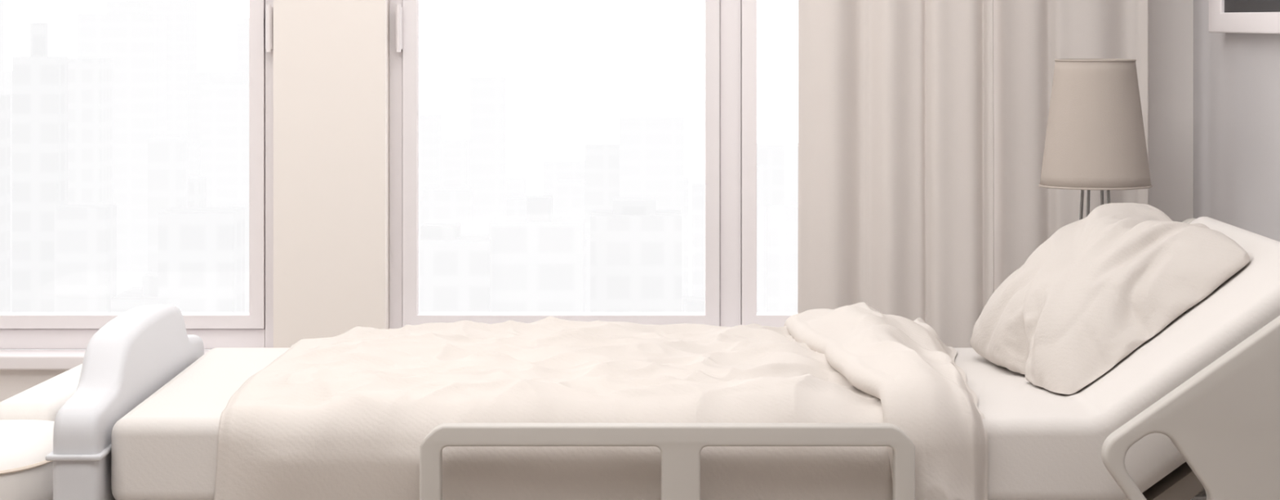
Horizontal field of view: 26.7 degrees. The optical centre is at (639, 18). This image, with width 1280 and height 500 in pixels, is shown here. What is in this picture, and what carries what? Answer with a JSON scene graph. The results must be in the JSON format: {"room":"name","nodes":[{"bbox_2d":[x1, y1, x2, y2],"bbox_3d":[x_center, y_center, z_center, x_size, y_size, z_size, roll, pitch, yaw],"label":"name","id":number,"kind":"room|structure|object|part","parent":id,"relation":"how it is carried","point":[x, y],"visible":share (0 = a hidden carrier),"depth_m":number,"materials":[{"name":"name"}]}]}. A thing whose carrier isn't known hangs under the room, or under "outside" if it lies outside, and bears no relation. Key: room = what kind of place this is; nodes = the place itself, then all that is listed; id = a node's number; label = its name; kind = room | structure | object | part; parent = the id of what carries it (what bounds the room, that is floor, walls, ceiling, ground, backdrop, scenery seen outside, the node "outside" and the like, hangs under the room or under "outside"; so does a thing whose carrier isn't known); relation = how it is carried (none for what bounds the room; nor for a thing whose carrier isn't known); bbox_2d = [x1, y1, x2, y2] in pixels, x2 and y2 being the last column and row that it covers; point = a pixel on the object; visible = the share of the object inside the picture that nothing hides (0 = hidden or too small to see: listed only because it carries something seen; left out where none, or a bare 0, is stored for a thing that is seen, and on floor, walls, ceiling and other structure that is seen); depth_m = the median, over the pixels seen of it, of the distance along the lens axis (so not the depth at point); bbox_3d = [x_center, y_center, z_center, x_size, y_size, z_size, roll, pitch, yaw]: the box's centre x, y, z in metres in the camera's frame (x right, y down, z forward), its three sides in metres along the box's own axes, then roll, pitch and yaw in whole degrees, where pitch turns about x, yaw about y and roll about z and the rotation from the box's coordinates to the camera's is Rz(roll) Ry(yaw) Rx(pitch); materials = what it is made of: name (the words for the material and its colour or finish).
{"room":"hospital room","nodes":[
{"label":"hospital room","id":0,"kind":"room"},
{"bbox_2d":[273,0,389,347],"bbox_3d":[-0.648,-0.150,5.720,0.234,2.700,0.200,0,0,0],"label":"pier","id":1,"kind":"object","parent":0,"point":[331,57],"visible":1,"depth_m":5.62,"materials":[{"name":"paint"}]},
{"bbox_2d":[265,0,273,347],"bbox_3d":[-0.779,-0.225,5.740,0.029,1.850,0.080,0,0,0],"label":"frame","id":2,"kind":"object","parent":1,"relation":"attached to","point":[268,55],"visible":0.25,"depth_m":5.70,"materials":[{"name":"paint"}]},
{"bbox_2d":[265,6,273,49],"bbox_3d":[-0.782,0.020,5.686,0.014,0.090,0.028,0,0,0],"label":"hinge","id":3,"kind":"object","parent":2,"relation":"attached to","point":[272,8],"visible":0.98,"depth_m":5.68,"materials":[{"name":"paint"}]},
{"bbox_2d":[266,4,271,52],"bbox_3d":[-0.782,0.020,5.672,0.010,0.100,0.010,0,0,0],"label":"pin","id":4,"kind":"object","parent":3,"relation":"attached to","point":[268,6],"depth_m":5.67,"materials":[{"name":"white"}]},
{"bbox_2d":[389,0,402,328],"bbox_3d":[-0.516,-0.225,5.740,0.029,1.850,0.080,0,0,0],"label":"frame","id":5,"kind":"object","parent":1,"relation":"attached to","point":[395,58],"visible":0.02,"depth_m":5.70,"materials":[{"name":"paint"}]},
{"bbox_2d":[395,6,402,49],"bbox_3d":[-0.508,0.020,5.686,0.014,0.090,0.028,0,0,0],"label":"hinge","id":6,"kind":"object","parent":5,"relation":"attached to","point":[401,6],"visible":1,"depth_m":5.67,"materials":[{"name":"paint"}]},
{"bbox_2d":[396,4,400,52],"bbox_3d":[-0.508,0.020,5.672,0.010,0.100,0.010,0,0,0],"label":"pin","id":7,"kind":"object","parent":6,"relation":"attached to","point":[398,6],"depth_m":5.67,"materials":[{"name":"white"}]},
{"bbox_2d":[1148,0,1193,222],"bbox_3d":[0.977,-0.150,5.720,0.354,2.700,0.200,0,0,0],"label":"wall","id":8,"kind":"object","parent":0,"point":[1171,22],"visible":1,"depth_m":5.62,"materials":[{"name":"paint"}]},
{"bbox_2d":[1193,0,1279,241],"bbox_3d":[1.204,-0.150,2.110,0.100,2.700,7.420,0,0,0],"label":"wall","id":9,"kind":"structure","parent":0,"point":[1237,76],"depth_m":5.20,"materials":[{"name":"grey paint"}]},
{"bbox_2d":[797,0,1148,347],"bbox_3d":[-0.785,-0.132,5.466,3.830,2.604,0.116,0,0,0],"label":"curtain","id":10,"kind":"object","parent":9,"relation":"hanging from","point":[922,124],"visible":0.51,"depth_m":5.44,"materials":[{"name":"fabric"}]},
{"bbox_3d":[0.515,-0.115,5.442,0.397,2.570,0.041,0,0,-3],"label":"panel","id":11,"kind":"part","parent":10,"relation":"part of","materials":[{"name":"fabric"}]},
{"bbox_3d":[0.876,-0.115,5.503,0.324,2.570,0.039,0,0,0],"label":"panel","id":12,"kind":"part","parent":10,"relation":"part of","materials":[{"name":"fabric"}]},
{"bbox_2d":[1208,0,1279,34],"bbox_3d":[1.137,-0.286,4.830,0.034,0.627,0.960,0,0,0],"label":"framed picture","id":13,"kind":"object","parent":9,"relation":"attached to","point":[1236,16],"visible":1,"depth_m":5.00,"materials":[{"name":"paint"}]},
{"bbox_2d":[1224,0,1279,12],"bbox_3d":[1.139,-0.285,4.825,0.022,0.560,0.770,0,0,0],"label":"print","id":14,"kind":"object","parent":13,"relation":"attached to","point":[1230,6],"depth_m":4.96},
{"bbox_3d":[-0.923,1.250,2.070,4.354,0.100,7.540,0,0,0],"label":"floor","id":15,"kind":"structure","parent":0,"visible":0},
{"bbox_2d":[0,370,66,402],"bbox_3d":[-1.607,0.965,5.720,1.685,0.470,0.200,0,0,0],"label":"apron","id":16,"kind":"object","parent":15,"relation":"on","point":[12,383],"visible":0.02,"depth_m":5.62,"materials":[{"name":"paint"}]},
{"bbox_2d":[0,350,209,370],"bbox_3d":[-1.623,0.715,5.645,1.715,0.030,0.110,0,0,0],"label":"trim","id":17,"kind":"structure","parent":16,"relation":"on","point":[10,360],"depth_m":5.59,"materials":[{"name":"paint"}]},
{"bbox_2d":[0,328,265,349],"bbox_3d":[-1.607,0.678,5.740,1.627,0.043,0.080,0,0,0],"label":"window sill","id":18,"kind":"structure","parent":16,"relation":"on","point":[10,339],"depth_m":5.70,"materials":[{"name":"paint"}]},
{"bbox_2d":[0,0,265,328],"bbox_3d":[-1.185,-0.227,5.716,0.780,1.763,0.057,0,0,0],"label":"window","id":19,"kind":"structure","parent":18,"relation":"attached to","point":[255,318],"depth_m":5.69,"materials":[{"name":"paint"}]},
{"bbox_2d":[0,364,82,499],"bbox_3d":[-1.241,0.928,4.786,0.639,0.544,1.269,0,0,0],"label":"armchair","id":20,"kind":"object","parent":15,"relation":"on","point":[27,418],"visible":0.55,"depth_m":4.34,"materials":[{"name":"fabric"}]},
{"bbox_2d":[0,420,53,499],"bbox_3d":[-1.240,0.735,4.390,0.630,0.129,0.470,0,0,0],"label":"seat cushion","id":21,"kind":"object","parent":20,"relation":"on","point":[25,473],"depth_m":4.24,"materials":[{"name":"fabric"}]},
{"bbox_2d":[45,216,1279,499],"bbox_3d":[0.146,0.774,4.335,1.997,0.852,1.100,0,0,0],"label":"hospital bed","id":22,"kind":"object","parent":15,"relation":"on","point":[1193,410],"visible":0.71,"depth_m":3.90,"materials":[{"name":"plastic"}]},
{"bbox_3d":[-0.811,0.688,4.345,0.067,0.425,0.960,0,0,0],"label":"footboard","id":23,"kind":"part","parent":22,"relation":"part of","materials":[{"name":"white plastic"}]},
{"bbox_2d":[213,302,987,499],"bbox_3d":[-0.037,0.613,4.345,1.175,0.255,1.014,0,0,0],"label":"blanket","id":24,"kind":"object","parent":22,"relation":"on","point":[348,415],"visible":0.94,"depth_m":3.90,"materials":[{"name":"fabric"}]},
{"bbox_3d":[0.038,0.737,3.803,0.697,0.327,0.035,0,0,0],"label":"rail","id":25,"kind":"part","parent":22,"relation":"part of","materials":[{"name":"plastic"}]},
{"bbox_2d":[969,203,1249,395],"bbox_3d":[0.752,0.443,4.384,0.323,0.266,0.537,0,0,-10],"label":"pillow","id":26,"kind":"object","parent":22,"relation":"on","point":[1108,281],"visible":1,"depth_m":4.23,"materials":[{"name":"fabric"}]},
{"bbox_3d":[0.893,0.577,4.865,0.478,0.432,0.040,0,0,0],"label":"head rail","id":27,"kind":"part","parent":22,"relation":"part of","materials":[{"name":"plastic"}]},
{"bbox_3d":[0.893,0.577,3.805,0.478,0.432,0.040,0,0,0],"label":"head rail","id":28,"kind":"part","parent":22,"relation":"part of","materials":[{"name":"plastic"}]},
{"bbox_2d":[1190,494,1206,499],"bbox_3d":[0.875,0.927,5.135,0.430,0.545,0.390,0,0,0],"label":"bedside table","id":29,"kind":"object","parent":15,"relation":"on","point":[1198,497],"visible":0.02,"depth_m":4.96,"materials":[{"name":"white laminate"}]},
{"bbox_2d":[1038,58,1152,220],"bbox_3d":[0.867,0.365,5.130,0.214,0.577,0.214,0,0,0],"label":"table lamp","id":30,"kind":"object","parent":29,"relation":"on","point":[1095,140],"visible":0.92,"depth_m":5.05,"materials":[{"name":"fabric"}]},
{"bbox_3d":[0.840,0.458,5.151,0.027,0.375,0.006,0,0,37],"label":"rod","id":31,"kind":"part","parent":30,"relation":"part of","materials":[{"name":"metal"}]},
{"bbox_3d":[0.846,0.458,5.102,0.006,0.375,0.027,0,0,37],"label":"rod","id":32,"kind":"part","parent":30,"relation":"part of","materials":[{"name":"metal"}]},
{"bbox_3d":[0.888,0.458,5.157,0.006,0.375,0.027,0,0,37],"label":"rod","id":33,"kind":"part","parent":30,"relation":"part of","materials":[{"name":"metal"}]},
{"bbox_3d":[0.895,0.458,5.109,0.027,0.375,0.006,0,0,37],"label":"rod","id":34,"kind":"part","parent":30,"relation":"part of","materials":[{"name":"metal"}]},
{"bbox_3d":[0.135,0.965,5.720,1.331,0.470,0.200,0,0,0],"label":"apron","id":35,"kind":"object","parent":15,"relation":"on","visible":0},
{"bbox_3d":[0.135,0.678,5.740,1.273,0.043,0.080,0,0,0],"label":"frame","id":36,"kind":"object","parent":35,"relation":"on","visible":0},
{"bbox_2d":[402,0,797,327],"bbox_3d":[0.135,-0.227,5.734,1.271,1.767,0.092,0,0,0],"label":"window","id":37,"kind":"structure","parent":36,"relation":"attached to","point":[710,317],"depth_m":5.69,"materials":[{"name":"paint"}]},
{"bbox_2d":[417,0,419,314],"bbox_3d":[-0.472,-0.227,5.715,0.006,1.703,0.030,0,0,0],"label":"bead","id":38,"kind":"object","parent":37,"relation":"attached to","point":[418,1],"visible":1,"depth_m":5.70,"materials":[{"name":"paint"}]},
{"bbox_3d":[0.192,-0.227,5.740,0.045,1.767,0.080,0,0,0],"label":"mullion","id":39,"kind":"part","parent":37,"relation":"part of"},
{"bbox_2d":[755,0,756,314],"bbox_3d":[0.244,-0.227,5.715,0.006,1.703,0.030,0,0,0],"label":"bead","id":40,"kind":"object","parent":37,"relation":"attached to","point":[756,0],"visible":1,"depth_m":5.70,"materials":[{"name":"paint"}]},
{"bbox_3d":[0.492,-0.227,5.716,0.555,1.763,0.057,0,0,0],"label":"sash","id":41,"kind":"part","parent":37,"relation":"part of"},
{"label":"outside","id":42,"kind":"structure","parent":0,"visible":0},
{"bbox_2d":[0,0,798,350],"bbox_3d":[-83.104,48.706,534.576,391.392,124.988,633.790,0,0,0],"label":"city buildings","id":43,"kind":"structure","parent":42,"point":[124,166],"depth_m":407.27}
]}

